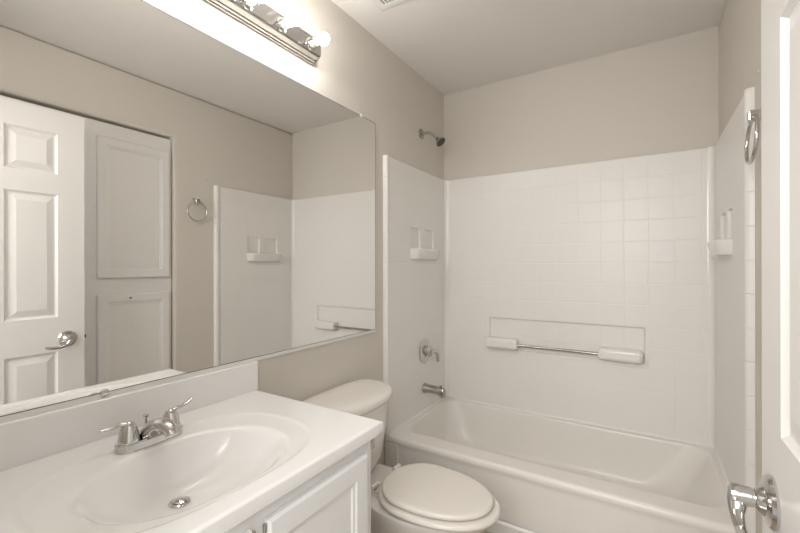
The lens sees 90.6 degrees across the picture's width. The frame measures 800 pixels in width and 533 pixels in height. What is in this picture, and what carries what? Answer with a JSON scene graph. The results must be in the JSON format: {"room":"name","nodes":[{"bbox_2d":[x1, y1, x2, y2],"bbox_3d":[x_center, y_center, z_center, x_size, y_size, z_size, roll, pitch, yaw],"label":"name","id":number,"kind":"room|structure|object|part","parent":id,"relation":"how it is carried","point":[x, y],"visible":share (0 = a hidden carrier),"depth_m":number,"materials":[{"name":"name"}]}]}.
{"room":"bathroom","nodes":[
{"label":"bathroom","id":0,"kind":"room"},
{"bbox_2d":[143,0,443,464],"bbox_3d":[-0.392,0.008,1.808,0.120,2.465,2.730,0,0,32],"label":"wall","id":1,"kind":"structure","parent":0,"point":[354,70],"depth_m":1.92,"materials":[{"name":"beige paint"}]},
{"bbox_2d":[0,361,257,471],"bbox_3d":[-0.760,0.401,1.081,0.019,0.106,0.883,0,0,32],"label":"backsplash","id":2,"kind":"structure","parent":1,"relation":"attached to","point":[28,439],"depth_m":1.04,"materials":[{"name":"white stone"}]},
{"bbox_2d":[0,0,375,422],"bbox_3d":[-0.562,-0.212,1.408,0.013,1.118,1.643,0,0,32],"label":"wall mirror","id":3,"kind":"object","parent":1,"relation":"attached to","point":[175,204],"visible":1,"depth_m":1.16,"materials":[{"name":"silver mirror"}]},
{"bbox_2d":[204,0,328,64],"bbox_3d":[-0.555,-0.926,1.294,0.148,0.110,0.927,0,0,32],"label":"vanity light","id":4,"kind":"object","parent":1,"relation":"attached to","point":[285,31],"visible":1,"depth_m":1.48,"materials":[{"name":"silver metal"}]},
{"bbox_2d":[241,0,266,9],"bbox_3d":[-0.492,-0.919,1.349,0.098,0.052,0.052,0,0,32],"label":"bulb","id":5,"kind":"object","parent":4,"relation":"attached to","point":[245,4],"depth_m":1.36,"materials":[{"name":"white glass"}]},
{"bbox_2d":[276,11,301,31],"bbox_3d":[-0.411,-0.919,1.479,0.098,0.052,0.052,0,0,32],"label":"bulb","id":6,"kind":"object","parent":4,"relation":"attached to","point":[283,24],"depth_m":1.48,"materials":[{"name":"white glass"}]},
{"bbox_2d":[306,32,328,50],"bbox_3d":[-0.330,-0.919,1.609,0.098,0.052,0.052,0,0,32],"label":"bulb","id":7,"kind":"object","parent":4,"relation":"attached to","point":[312,43],"depth_m":1.61,"materials":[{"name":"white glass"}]},
{"bbox_2d":[419,129,444,146],"bbox_3d":[0.206,-0.819,2.503,0.166,0.132,0.068,0,0,32],"label":"shower","id":8,"kind":"object","parent":1,"relation":"attached to","point":[440,141],"visible":1,"depth_m":2.49,"materials":[{"name":"silver metal"}]},
{"bbox_3d":[0.189,-0.831,2.513,0.117,0.065,0.020,0,0,32],"label":"shower arm","id":9,"kind":"part","parent":8,"relation":"part of","materials":[{"name":"silver metal"}]},
{"bbox_2d":[331,0,726,94],"bbox_3d":[0.580,-1.256,1.203,2.415,0.060,2.730,0,0,32],"label":"ceiling","id":10,"kind":"structure","parent":0,"point":[454,45],"depth_m":2.05,"materials":[{"name":"white paint"}]},
{"bbox_2d":[371,0,406,10],"bbox_3d":[-0.045,-1.218,1.702,0.270,0.012,0.270,0,0,32],"label":"ceiling vent","id":11,"kind":"object","parent":10,"relation":"in","point":[382,5],"visible":1,"depth_m":1.82,"materials":[{"name":"white metal"}]},
{"bbox_2d":[378,0,395,5],"bbox_3d":[-0.045,-1.216,1.702,0.203,0.006,0.212,0,0,32],"label":"grille","id":12,"kind":"object","parent":11,"relation":"attached to","point":[380,2],"depth_m":1.82,"materials":[{"name":"white metal"}]},
{"bbox_2d":[444,26,718,179],"bbox_3d":[1.003,0.006,2.478,1.545,2.465,0.120,0,0,32],"label":"wall","id":13,"kind":"structure","parent":0,"point":[662,96],"depth_m":2.33,"materials":[{"name":"beige paint"}]},
{"bbox_2d":[719,0,761,532],"bbox_3d":[1.022,0.006,0.930,0.120,2.465,2.730,0,0,32],"label":"wall","id":14,"kind":"structure","parent":0,"point":[740,25],"depth_m":1.39,"materials":[{"name":"beige paint"}]},
{"bbox_2d":[744,109,760,164],"bbox_3d":[1.118,-0.409,1.240,0.043,0.173,0.153,0,0,32],"label":"towel ring","id":15,"kind":"object","parent":14,"relation":"attached to","point":[752,115],"visible":0.91,"depth_m":1.23,"materials":[{"name":"silver metal"}]},
{"bbox_2d":[727,0,799,532],"bbox_3d":[0.418,0.207,0.365,0.094,2.045,0.822,0,0,32],"label":"door","id":16,"kind":"structure","parent":14,"relation":"in","point":[777,496],"depth_m":0.60,"materials":[{"name":"white wood"}]},
{"bbox_3d":[0.538,0.394,0.621,0.027,0.055,0.123,0,0,32],"label":"lever arm","id":17,"kind":"part","parent":16,"relation":"part of","materials":[{"name":"silver metal"}]},
{"bbox_3d":[0.586,0.379,0.644,0.032,0.084,0.084,0,0,32],"label":"handle","id":18,"kind":"part","parent":16,"relation":"part of","materials":[{"name":"silver metal"}]},
{"bbox_3d":[0.585,1.264,1.203,2.415,0.050,2.730,0,0,32],"label":"floor","id":19,"kind":"structure","parent":0,"visible":0},
{"bbox_2d":[226,441,370,532],"bbox_3d":[-0.533,0.865,0.924,0.566,0.751,0.852,0,0,32],"label":"vanity cabinet","id":20,"kind":"object","parent":19,"relation":"on","point":[337,499],"visible":0.48,"depth_m":0.98,"materials":[{"name":"white paint"}]},
{"bbox_2d":[0,361,382,532],"bbox_3d":[-0.523,0.464,0.935,0.575,0.234,0.883,0,0,32],"label":"countertop","id":21,"kind":"structure","parent":20,"relation":"on","point":[241,448],"depth_m":0.97,"materials":[{"name":"white stone"}]},
{"bbox_2d":[99,398,191,454],"bbox_3d":[-0.644,0.418,1.046,0.176,0.079,0.185,0,0,-6],"label":"sink faucet","id":22,"kind":"object","parent":21,"relation":"on","point":[157,430],"visible":1,"depth_m":0.98,"materials":[{"name":"silver metal"}]},
{"bbox_3d":[-0.696,0.394,0.970,0.065,0.018,0.017,0,0,-42],"label":"handle lever","id":23,"kind":"part","parent":22,"relation":"part of","materials":[{"name":"silver metal"}]},
{"bbox_3d":[-0.676,0.412,0.986,0.049,0.051,0.049,0,0,32],"label":"handle","id":24,"kind":"part","parent":22,"relation":"part of","materials":[{"name":"silver metal"}]},
{"bbox_3d":[-0.679,0.425,1.057,0.017,0.060,0.017,0,0,32],"label":"drain rod","id":25,"kind":"part","parent":22,"relation":"part of","materials":[{"name":"silver metal"}]},
{"bbox_3d":[-0.612,0.420,1.007,0.141,0.075,0.054,0,0,32],"label":"spout","id":26,"kind":"part","parent":22,"relation":"part of","materials":[{"name":"silver metal"}]},
{"bbox_3d":[-0.622,0.412,1.073,0.049,0.051,0.049,0,0,32],"label":"handle","id":27,"kind":"part","parent":22,"relation":"part of","materials":[{"name":"silver metal"}]},
{"bbox_3d":[-0.612,0.391,1.104,0.017,0.025,0.078,0,0,19],"label":"handle lever","id":28,"kind":"part","parent":22,"relation":"part of","materials":[{"name":"silver metal"}]},
{"bbox_3d":[-0.185,0.830,0.966,0.017,0.611,0.344,0,0,32],"label":"door","id":29,"kind":"part","parent":20,"relation":"part of","materials":[{"name":"white paint"}]},
{"bbox_2d":[371,439,374,448],"bbox_3d":[-0.102,0.516,1.175,0.050,0.048,0.030,0,0,32],"label":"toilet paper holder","id":30,"kind":"object","parent":20,"relation":"attached to","point":[372,440],"visible":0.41,"depth_m":1.17,"materials":[{"name":"silver metal"}]},
{"bbox_2d":[302,379,500,532],"bbox_3d":[0.003,0.891,1.571,0.783,0.695,0.498,0,0,32],"label":"toilet","id":31,"kind":"object","parent":19,"relation":"on","point":[417,497],"visible":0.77,"depth_m":1.49,"materials":[{"name":"white ceramic"}]},
{"bbox_3d":[-0.213,0.569,1.706,0.274,0.049,0.498,0,0,32],"label":"tank lid","id":32,"kind":"part","parent":31,"relation":"part of","materials":[{"name":"white ceramic"}]},
{"bbox_3d":[-0.215,0.742,1.707,0.235,0.305,0.458,0,0,32],"label":"tank","id":33,"kind":"part","parent":31,"relation":"part of","materials":[{"name":"white ceramic"}]},
{"bbox_3d":[0.050,1.066,1.562,0.648,0.346,0.352,0,0,32],"label":"bowl","id":34,"kind":"part","parent":31,"relation":"part of","materials":[{"name":"white ceramic"}]},
{"bbox_3d":[0.140,0.850,1.505,0.430,0.023,0.324,0,0,32],"label":"lid","id":35,"kind":"part","parent":31,"relation":"part of","materials":[{"name":"white plastic"}]},
{"bbox_3d":[0.145,0.874,1.502,0.469,0.025,0.354,0,0,32],"label":"seat","id":36,"kind":"part","parent":31,"relation":"part of","materials":[{"name":"white plastic"}]},
{"bbox_2d":[385,397,734,532],"bbox_3d":[0.770,1.081,2.099,1.541,0.314,0.768,0,0,32],"label":"bathtub","id":37,"kind":"object","parent":19,"relation":"on","point":[545,474],"visible":0.73,"depth_m":2.00,"materials":[{"name":"white ceramic"}]},
{"bbox_2d":[485,520,534,532],"bbox_3d":[0.572,1.207,1.760,1.525,0.064,0.015,0,0,32],"label":"trim","id":38,"kind":"structure","parent":37,"relation":"attached to","point":[499,526],"depth_m":1.81,"materials":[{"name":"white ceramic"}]},
{"bbox_2d":[383,87,755,532],"bbox_3d":[0.764,0.155,2.092,1.544,1.536,0.786,0,0,32],"label":"shower surround","id":39,"kind":"object","parent":37,"relation":"on","point":[618,294],"visible":0.97,"depth_m":2.27,"materials":[{"name":"white tile"}]},
{"bbox_3d":[-0.074,0.156,2.181,0.026,1.536,0.030,0,0,32],"label":"edge trim","id":40,"kind":"part","parent":39,"relation":"part of","materials":[{"name":"white plastic"}]},
{"bbox_3d":[0.122,0.157,2.502,0.020,1.534,0.728,0,0,32],"label":"panel","id":41,"kind":"part","parent":39,"relation":"part of","materials":[{"name":"white tile"}]},
{"bbox_2d":[410,248,438,259],"bbox_3d":[0.175,-0.077,2.522,0.059,0.068,0.347,0,0,32],"label":"soap shelf","id":42,"kind":"object","parent":39,"relation":"attached to","point":[415,253],"depth_m":2.44,"materials":[{"name":"white"}]},
{"bbox_2d":[419,338,439,363],"bbox_3d":[0.191,0.540,2.514,0.084,0.161,0.144,0,0,32],"label":"shower valve","id":43,"kind":"object","parent":39,"relation":"attached to","point":[426,350],"visible":1,"depth_m":2.50,"materials":[{"name":"silver metal"}]},
{"bbox_3d":[0.229,0.562,2.528,0.067,0.097,0.034,0,0,-34],"label":"handle lever","id":44,"kind":"part","parent":43,"relation":"part of","materials":[{"name":"silver metal"}]},
{"bbox_2d":[422,383,445,397],"bbox_3d":[0.217,0.782,2.498,0.144,0.080,0.062,0,0,32],"label":"tub spout","id":45,"kind":"object","parent":39,"relation":"attached to","point":[439,390],"visible":1,"depth_m":2.47,"materials":[{"name":"silver metal"}]},
{"bbox_3d":[0.966,0.155,2.418,1.543,1.534,0.020,0,0,32],"label":"panel","id":46,"kind":"part","parent":39,"relation":"part of","materials":[{"name":"white tile"}]},
{"bbox_2d":[707,238,732,256],"bbox_3d":[1.411,-0.080,1.756,0.059,0.068,0.347,0,0,32],"label":"soap shelf","id":47,"kind":"object","parent":39,"relation":"attached to","point":[722,247],"depth_m":1.64,"materials":[{"name":"white"}]},
{"bbox_3d":[1.417,0.154,1.698,0.020,1.534,0.728,0,0,32],"label":"panel","id":48,"kind":"part","parent":39,"relation":"part of","materials":[{"name":"white tile"}]},
{"bbox_3d":[1.213,0.154,1.375,0.026,1.536,0.041,0,0,32],"label":"edge trim","id":49,"kind":"part","parent":39,"relation":"part of","materials":[{"name":"white plastic"}]}
]}

